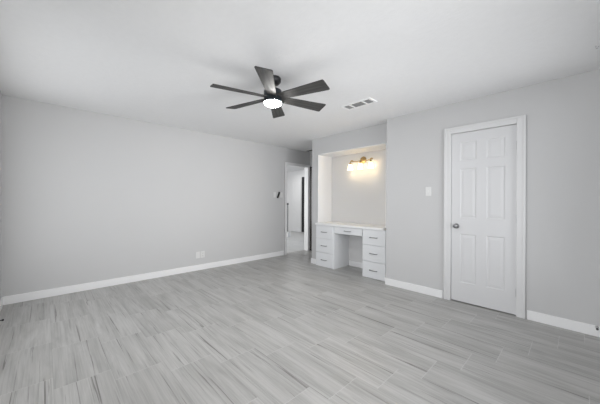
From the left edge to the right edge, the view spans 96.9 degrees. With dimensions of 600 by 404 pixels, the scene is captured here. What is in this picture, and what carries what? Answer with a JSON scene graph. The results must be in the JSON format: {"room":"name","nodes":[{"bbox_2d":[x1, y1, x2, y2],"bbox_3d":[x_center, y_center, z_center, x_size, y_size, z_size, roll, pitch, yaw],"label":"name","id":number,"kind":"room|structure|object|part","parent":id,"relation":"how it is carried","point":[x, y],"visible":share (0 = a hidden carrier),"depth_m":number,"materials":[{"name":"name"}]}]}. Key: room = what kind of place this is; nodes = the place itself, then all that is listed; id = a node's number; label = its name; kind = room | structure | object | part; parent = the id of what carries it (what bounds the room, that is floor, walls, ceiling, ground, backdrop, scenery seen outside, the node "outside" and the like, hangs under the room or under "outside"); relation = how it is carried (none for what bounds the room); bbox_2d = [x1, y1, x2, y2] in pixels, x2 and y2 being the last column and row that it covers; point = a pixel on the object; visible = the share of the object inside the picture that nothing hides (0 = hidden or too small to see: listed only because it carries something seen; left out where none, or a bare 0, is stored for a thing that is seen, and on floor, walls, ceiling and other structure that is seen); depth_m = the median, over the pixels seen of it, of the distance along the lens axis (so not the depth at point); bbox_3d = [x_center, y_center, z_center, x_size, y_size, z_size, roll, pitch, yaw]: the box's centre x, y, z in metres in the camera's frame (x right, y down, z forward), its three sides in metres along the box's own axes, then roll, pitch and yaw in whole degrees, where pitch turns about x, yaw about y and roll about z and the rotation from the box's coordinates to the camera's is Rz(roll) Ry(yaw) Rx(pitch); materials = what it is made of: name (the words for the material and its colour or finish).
{"room":"empty bedroom","nodes":[
{"label":"empty bedroom","id":0,"kind":"room"},
{"bbox_2d":[0,90,1,298],"bbox_3d":[-1.742,-0.005,1.188,0.150,2.440,5.347,0,0,-44],"label":"wall","id":1,"kind":"structure","parent":0,"point":[0,90],"depth_m":3.02,"materials":[{"name":"grey paint"}]},
{"bbox_2d":[0,297,2,311],"bbox_3d":[-1.694,1.166,1.251,0.014,0.098,5.063,0,0,-44],"label":"baseboard","id":2,"kind":"structure","parent":1,"relation":"attached to","point":[1,299],"depth_m":2.97,"materials":[{"name":"white paint"}]},
{"bbox_2d":[1,95,309,296],"bbox_3d":[-1.646,-0.005,4.902,5.430,2.440,0.120,0,0,-44],"label":"wall","id":3,"kind":"structure","parent":0,"point":[88,196],"depth_m":3.89,"materials":[{"name":"grey paint"}]},
{"bbox_2d":[3,251,283,304],"bbox_3d":[-1.910,1.165,4.560,4.283,0.098,0.014,0,0,-44],"label":"baseboard","id":4,"kind":"structure","parent":3,"relation":"attached to","point":[35,295],"depth_m":3.88,"materials":[{"name":"white paint"}]},
{"bbox_2d":[284,162,309,254],"bbox_3d":[-0.095,0.165,6.376,0.818,2.114,0.140,0,0,-44],"label":"door frame","id":5,"kind":"structure","parent":3,"relation":"attached to","point":[306,167],"depth_m":6.58,"materials":[{"name":"white paint"}]},
{"bbox_2d":[287,170,303,232],"bbox_3d":[-1.669,-0.005,8.747,5.100,2.440,5.463,0,0,-44],"label":"wall","id":6,"kind":"structure","parent":0,"point":[291,175],"depth_m":10.88,"materials":[{"name":"white paint"}]},
{"bbox_2d":[291,178,301,231],"bbox_3d":[-0.144,0.157,10.593,0.036,2.110,0.550,0,0,-44],"label":"door","id":7,"kind":"structure","parent":6,"relation":"in","point":[296,189],"depth_m":10.57,"materials":[{"name":"white paint"}]},
{"bbox_2d":[302,177,303,231],"bbox_3d":[0.321,0.129,10.089,0.050,2.130,0.680,0,0,-44],"label":"door","id":8,"kind":"structure","parent":6,"relation":"in","point":[302,177],"depth_m":10.27,"materials":[{"name":"black metal"}]},
{"bbox_2d":[0,231,599,403],"bbox_3d":[-0.260,1.271,6.399,9.510,0.100,10.810,0,0,-44],"label":"floor","id":9,"kind":"structure","parent":0,"point":[289,328],"depth_m":2.25,"materials":[{"name":"grey wood"}]},
{"bbox_2d":[287,203,290,236],"bbox_3d":[-0.693,0.644,9.418,0.120,1.150,0.950,0,0,-44],"label":"stair railing","id":10,"kind":"object","parent":9,"relation":"on","point":[288,233],"visible":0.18,"depth_m":9.13,"materials":[{"name":"white paint"}]},
{"bbox_2d":[316,225,348,268],"bbox_3d":[0.607,0.838,5.081,0.504,0.775,0.433,0,0,-44],"label":"base cabinet","id":11,"kind":"object","parent":9,"relation":"on","point":[332,249],"visible":0.99,"depth_m":4.92,"materials":[{"name":"white paint"}]},
{"bbox_3d":[0.454,0.572,4.943,0.018,0.232,0.407,0,0,-44],"label":"drawer","id":12,"kind":"part","parent":11,"relation":"part of","materials":[{"name":"white paint"}]},
{"bbox_3d":[0.453,0.825,4.943,0.018,0.256,0.407,0,0,-44],"label":"drawer","id":13,"kind":"part","parent":11,"relation":"part of","materials":[{"name":"white paint"}]},
{"bbox_3d":[0.452,1.090,4.943,0.018,0.256,0.407,0,0,-44],"label":"drawer","id":14,"kind":"part","parent":11,"relation":"part of","materials":[{"name":"white paint"}]},
{"bbox_2d":[315,222,385,230],"bbox_3d":[0.954,0.432,4.740,0.477,0.036,1.426,0,0,-44],"label":"countertop","id":15,"kind":"structure","parent":11,"relation":"on","point":[337,224],"depth_m":4.56,"materials":[{"name":"white stone"}]},
{"bbox_2d":[334,226,362,235],"bbox_3d":[0.951,0.513,4.697,0.442,0.123,0.592,0,0,-44],"label":"drawer","id":16,"kind":"object","parent":15,"relation":"attached to","point":[340,230],"visible":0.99,"depth_m":4.54,"materials":[{"name":"white paint"}]},
{"bbox_2d":[318,143,386,227],"bbox_3d":[0.984,-0.245,4.767,0.402,1.317,1.430,0,0,-44],"label":"lining","id":17,"kind":"object","parent":15,"relation":"on","point":[325,159],"visible":0.69,"depth_m":5.20,"materials":[{"name":"white paint"}]},
{"bbox_2d":[362,229,385,280],"bbox_3d":[1.330,0.841,4.328,0.504,0.775,0.462,0,0,-44],"label":"base cabinet","id":18,"kind":"object","parent":9,"relation":"on","point":[374,241],"visible":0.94,"depth_m":4.18,"materials":[{"name":"white paint"}]},
{"bbox_3d":[1.165,1.093,4.200,0.018,0.256,0.404,0,0,-44],"label":"drawer","id":19,"kind":"part","parent":18,"relation":"part of","materials":[{"name":"white paint"}]},
{"bbox_3d":[1.167,0.575,4.200,0.018,0.232,0.404,0,0,-44],"label":"drawer","id":20,"kind":"part","parent":18,"relation":"part of","materials":[{"name":"white paint"}]},
{"bbox_3d":[1.166,0.828,4.200,0.018,0.256,0.404,0,0,-44],"label":"drawer","id":21,"kind":"part","parent":18,"relation":"part of","materials":[{"name":"white paint"}]},
{"bbox_2d":[0,0,599,171],"bbox_3d":[-0.249,-1.269,6.399,9.510,0.100,10.810,0,0,-44],"label":"ceiling","id":22,"kind":"structure","parent":0,"point":[152,61],"depth_m":2.22,"materials":[{"name":"white paint"}]},
{"bbox_2d":[210,66,329,117],"bbox_3d":[-0.269,-1.079,2.640,1.170,0.279,1.171,0,0,-44],"label":"ceiling fan","id":23,"kind":"object","parent":22,"relation":"hanging from","point":[274,97],"visible":1,"depth_m":2.55,"materials":[{"name":"black metal"}]},
{"bbox_3d":[-0.563,-1.027,2.480,0.510,0.009,0.148,0,13,-29],"label":"blade","id":24,"kind":"part","parent":23,"relation":"part of","materials":[{"name":"grey wood"}]},
{"bbox_3d":[-0.555,-1.027,2.814,0.510,0.009,0.148,0,13,31],"label":"blade","id":25,"kind":"part","parent":23,"relation":"part of","materials":[{"name":"grey wood"}]},
{"bbox_3d":[-0.277,-1.026,2.305,0.148,0.009,0.510,13,0,1],"label":"blade","id":26,"kind":"part","parent":23,"relation":"part of","materials":[{"name":"grey wood"}]},
{"bbox_3d":[-0.261,-1.026,2.975,0.148,0.009,0.510,-13,0,1],"label":"blade","id":27,"kind":"part","parent":23,"relation":"part of","materials":[{"name":"grey wood"}]},
{"bbox_3d":[0.017,-1.025,2.466,0.510,0.009,0.148,0,-13,31],"label":"blade","id":28,"kind":"part","parent":23,"relation":"part of","materials":[{"name":"grey wood"}]},
{"bbox_3d":[0.025,-1.025,2.801,0.510,0.009,0.148,0,-13,-29],"label":"blade","id":29,"kind":"part","parent":23,"relation":"part of","materials":[{"name":"grey wood"}]},
{"bbox_2d":[341,97,376,110],"bbox_3d":[0.729,-1.210,3.327,0.180,0.009,0.430,0,0,-44],"label":"ceiling vent","id":30,"kind":"object","parent":22,"relation":"in","point":[367,101],"visible":1,"depth_m":3.32,"materials":[{"name":"white metal"}]},
{"bbox_2d":[310,152,311,166],"bbox_3d":[0.642,0.005,6.331,0.150,2.440,0.984,0,0,-44],"label":"wall","id":31,"kind":"structure","parent":0,"point":[310,152],"depth_m":6.61,"materials":[{"name":"grey paint"}]},
{"bbox_2d":[309,167,311,250],"bbox_3d":[0.523,0.186,6.277,0.093,2.062,0.869,0,0,-44],"label":"door","id":32,"kind":"structure","parent":31,"relation":"in","point":[310,237],"depth_m":6.57,"materials":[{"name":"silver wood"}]},
{"bbox_2d":[312,139,318,258],"bbox_3d":[0.637,0.005,5.535,0.958,2.440,0.158,0,0,-44],"label":"wall column","id":33,"kind":"structure","parent":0,"point":[314,141],"depth_m":5.21,"materials":[{"name":"grey paint"}]},
{"bbox_2d":[318,123,386,153],"bbox_3d":[1.044,-1.058,4.820,0.548,0.310,1.430,0,0,-44],"label":"wall header","id":34,"kind":"structure","parent":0,"point":[377,134],"depth_m":4.54,"materials":[{"name":"grey paint"}]},
{"bbox_2d":[331,149,385,262],"bbox_3d":[1.213,0.163,4.925,0.150,2.130,1.521,0,0,-44],"label":"wall","id":35,"kind":"structure","parent":0,"point":[358,195],"depth_m":4.93,"materials":[{"name":"grey paint"}]},
{"bbox_2d":[349,260,362,267],"bbox_3d":[1.142,1.178,4.876,0.014,0.098,0.586,0,0,-44],"label":"baseboard","id":36,"kind":"structure","parent":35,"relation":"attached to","point":[351,263],"depth_m":4.97,"materials":[{"name":"white paint"}]},
{"bbox_2d":[348,156,373,169],"bbox_3d":[1.106,-0.700,4.819,0.158,0.240,0.536,0,0,-44],"label":"wall sconce","id":37,"kind":"object","parent":35,"relation":"attached to","point":[363,159],"visible":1,"depth_m":4.79,"materials":[{"name":"white glass"}]},
{"bbox_2d":[386,69,599,325],"bbox_3d":[2.191,0.012,3.136,0.215,2.440,2.414,0,0,-44],"label":"wall","id":38,"kind":"structure","parent":0,"point":[562,114],"depth_m":2.72,"materials":[{"name":"grey paint"}]},
{"bbox_2d":[426,187,430,195],"bbox_3d":[1.686,-0.128,3.497,0.016,0.116,0.070,0,0,-44],"label":"light switch","id":39,"kind":"object","parent":38,"relation":"attached to","point":[428,189],"visible":1,"depth_m":3.50,"materials":[{"name":"white plastic"}]},
{"bbox_2d":[451,124,516,314],"bbox_3d":[2.096,0.195,3.072,0.102,2.048,0.642,0,0,-44],"label":"door","id":40,"kind":"structure","parent":38,"relation":"in","point":[484,162],"depth_m":3.06,"materials":[{"name":"white paint"}]},
{"bbox_2d":[444,115,525,318],"bbox_3d":[2.147,0.162,3.125,0.175,2.139,0.790,0,0,-44],"label":"door frame","id":41,"kind":"structure","parent":38,"relation":"attached to","point":[520,121],"depth_m":2.83,"materials":[{"name":"white paint"}]},
{"bbox_2d":[385,278,599,336],"bbox_3d":[2.137,1.183,3.099,0.121,0.098,2.428,0,0,-44],"label":"baseboard","id":42,"kind":"structure","parent":38,"relation":"attached to","point":[577,326],"depth_m":2.69,"materials":[{"name":"white paint"}]}
]}

